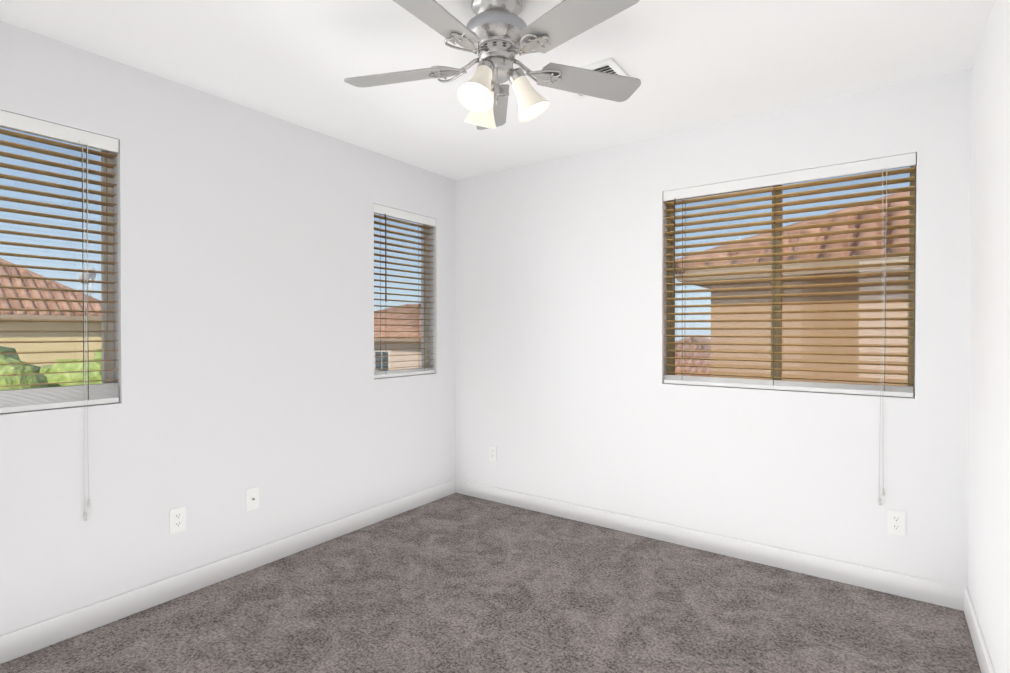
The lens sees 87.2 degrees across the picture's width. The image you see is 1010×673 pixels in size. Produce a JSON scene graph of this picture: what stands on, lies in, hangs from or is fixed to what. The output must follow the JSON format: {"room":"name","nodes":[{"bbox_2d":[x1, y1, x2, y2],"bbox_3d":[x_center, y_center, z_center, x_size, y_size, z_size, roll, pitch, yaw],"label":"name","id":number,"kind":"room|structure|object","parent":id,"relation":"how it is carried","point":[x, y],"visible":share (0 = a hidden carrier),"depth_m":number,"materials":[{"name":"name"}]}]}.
{"room":"empty bedroom","nodes":[
{"label":"empty bedroom","id":0,"kind":"room"},
{"bbox_2d":[0,21,455,635],"bbox_3d":[-1.369,0.014,2.908,0.150,2.440,3.467,0,1,36],"label":"wall","id":1,"kind":"structure","parent":0,"point":[244,303],"depth_m":2.66,"materials":[{"name":"white paint"}]},
{"bbox_2d":[0,127,113,388],"bbox_3d":[-1.953,-0.283,2.150,0.058,1.161,0.598,0,1,36],"label":"window","id":2,"kind":"structure","parent":1,"relation":"in","point":[108,365],"depth_m":2.35,"materials":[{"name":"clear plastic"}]},
{"bbox_2d":[0,110,118,520],"bbox_3d":[-1.885,-0.044,2.104,0.088,1.633,0.592,0,1,36],"label":"window blind","id":3,"kind":"object","parent":2,"relation":"attached to","point":[20,400],"visible":1,"depth_m":2.18,"materials":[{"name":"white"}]},
{"bbox_2d":[169,506,185,533],"bbox_3d":[-1.555,0.873,2.521,0.008,0.115,0.070,0,1,36],"label":"electrical outlet","id":4,"kind":"object","parent":1,"relation":"attached to","point":[177,519],"visible":1,"depth_m":2.52,"materials":[{"name":"white plastic"}]},
{"bbox_2d":[0,479,455,663],"bbox_3d":[-1.306,1.182,2.866,0.014,0.105,3.153,0,1,36],"label":"baseboard","id":5,"kind":"structure","parent":1,"relation":"attached to","point":[35,637],"depth_m":2.56,"materials":[{"name":"white paint"}]},
{"bbox_2d":[246,487,258,510],"bbox_3d":[-1.338,0.863,2.816,0.016,0.115,0.070,0,1,36],"label":"outlet","id":6,"kind":"object","parent":1,"relation":"attached to","point":[252,498],"visible":1,"depth_m":2.82,"materials":[{"name":"white plastic"}]},
{"bbox_2d":[374,213,427,371],"bbox_3d":[-0.778,-0.299,3.793,0.058,1.161,0.598,0,1,36],"label":"window","id":7,"kind":"structure","parent":1,"relation":"in","point":[424,361],"depth_m":4.00,"materials":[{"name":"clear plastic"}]},
{"bbox_2d":[374,204,435,378],"bbox_3d":[-0.713,-0.300,3.747,0.082,1.154,0.592,0,1,36],"label":"window blind","id":8,"kind":"object","parent":7,"relation":"attached to","point":[385,211],"visible":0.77,"depth_m":3.72,"materials":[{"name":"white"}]},
{"bbox_2d":[0,493,980,672],"bbox_3d":[-0.536,1.310,1.341,3.343,0.120,5.067,0,1,36],"label":"floor","id":9,"kind":"structure","parent":0,"point":[457,583],"depth_m":2.36,"materials":[{"name":"carpet"}]},
{"bbox_2d":[0,0,994,180],"bbox_3d":[-0.536,-1.250,1.316,3.343,0.120,5.067,0,1,36],"label":"ceiling","id":10,"kind":"structure","parent":0,"point":[691,64],"depth_m":2.28,"materials":[{"name":"white paint"}]},
{"bbox_2d":[344,0,640,129],"bbox_3d":[-0.043,-0.985,1.866,1.137,0.421,1.103,0,1,36],"label":"ceiling fan","id":11,"kind":"object","parent":10,"relation":"hanging from","point":[497,35],"visible":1,"depth_m":1.84,"materials":[{"name":"silver metal"}]},
{"bbox_2d":[567,57,630,99],"bbox_3d":[0.412,-1.195,2.472,0.300,0.012,0.270,0,1,36],"label":"ceiling vent","id":12,"kind":"object","parent":10,"relation":"in","point":[611,65],"visible":0.12,"depth_m":2.36,"materials":[{"name":"white metal"}]},
{"bbox_2d":[455,68,971,587],"bbox_3d":[0.894,0.010,3.328,3.043,2.440,0.150,0,1,36],"label":"wall","id":13,"kind":"structure","parent":0,"point":[565,392],"depth_m":3.09,"materials":[{"name":"white paint"}]},
{"bbox_2d":[489,445,496,461],"bbox_3d":[-0.093,0.872,3.946,0.070,0.115,0.008,0,1,36],"label":"electrical outlet","id":14,"kind":"object","parent":13,"relation":"attached to","point":[493,453],"visible":1,"depth_m":3.94,"materials":[{"name":"white plastic"}]},
{"bbox_2d":[456,479,967,610],"bbox_3d":[0.847,1.178,3.273,3.043,0.105,0.014,0,1,36],"label":"baseboard","id":15,"kind":"structure","parent":13,"relation":"attached to","point":[925,590],"depth_m":2.93,"materials":[{"name":"white paint"}]},
{"bbox_2d":[667,166,915,396],"bbox_3d":[1.504,-0.291,2.933,1.208,1.161,0.058,0,1,36],"label":"window","id":16,"kind":"structure","parent":13,"relation":"in","point":[778,365],"depth_m":2.91,"materials":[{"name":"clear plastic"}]},
{"bbox_2d":[663,153,915,504],"bbox_3d":[1.456,-0.027,2.869,1.202,1.683,0.088,0,1,36],"label":"window blind","id":17,"kind":"object","parent":16,"relation":"attached to","point":[882,164],"visible":1,"depth_m":2.81,"materials":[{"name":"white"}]},
{"bbox_2d":[887,510,905,535],"bbox_3d":[1.875,0.893,2.539,0.070,0.115,0.008,0,1,36],"label":"electrical outlet","id":18,"kind":"object","parent":13,"relation":"attached to","point":[896,522],"visible":1,"depth_m":2.54,"materials":[{"name":"white plastic"}]},
{"bbox_2d":[968,0,1009,672],"bbox_3d":[0.763,0.039,0.400,0.150,2.440,5.067,0,1,36],"label":"wall","id":19,"kind":"structure","parent":0,"point":[989,499],"depth_m":1.90,"materials":[{"name":"white paint"}]},
{"bbox_2d":[964,589,994,672],"bbox_3d":[1.157,1.200,1.104,0.014,0.105,3.153,0,1,36],"label":"baseboard","id":20,"kind":"structure","parent":19,"relation":"attached to","point":[982,655],"depth_m":2.06,"materials":[{"name":"white paint"}]},
{"label":"outside","id":21,"kind":"structure","parent":0,"visible":0},
{"bbox_3d":[-2.229,4.997,1.626,240.000,0.300,240.000,0,1,36],"label":"ground","id":22,"kind":"structure","parent":21,"visible":0},
{"bbox_2d":[0,259,101,366],"bbox_3d":[-19.939,0.259,15.753,10.842,8.995,11.592,0,1,36],"label":"house","id":23,"kind":"structure","parent":22,"relation":"on","point":[38,305],"depth_m":16.11,"materials":[{"name":"brown paint"}]},
{"bbox_2d":[0,346,101,389],"bbox_3d":[-6.389,2.422,6.907,2.431,4.890,2.526,0,1,36],"label":"tree","id":24,"kind":"object","parent":22,"relation":"on","point":[31,367],"depth_m":6.96,"materials":[{"name":"green plant"}]},
{"bbox_2d":[94,348,101,358],"bbox_3d":[-6.453,2.145,10.054,3.009,5.378,2.518,0,1,36],"label":"tree","id":25,"kind":"object","parent":22,"relation":"on","point":[98,356],"depth_m":9.55,"materials":[{"name":"green plant"}]},
{"bbox_2d":[374,304,420,370],"bbox_3d":[-5.291,1.349,30.829,12.141,6.514,11.141,0,1,36],"label":"house","id":26,"kind":"structure","parent":22,"relation":"on","point":[387,358],"depth_m":24.76,"materials":[{"name":"beige paint"}]},
{"bbox_2d":[675,337,710,376],"bbox_3d":[8.101,2.344,22.489,7.641,4.691,9.141,0,1,36],"label":"house","id":27,"kind":"structure","parent":22,"relation":"on","point":[701,362],"depth_m":20.17,"materials":[{"name":"brown paint"}]},
{"bbox_2d":[675,191,909,385],"bbox_3d":[9.010,0.959,6.908,10.651,7.772,9.641,0,1,36],"label":"house","id":28,"kind":"structure","parent":22,"relation":"on","point":[862,359],"depth_m":5.57,"materials":[{"name":"beige paint"}]}
]}

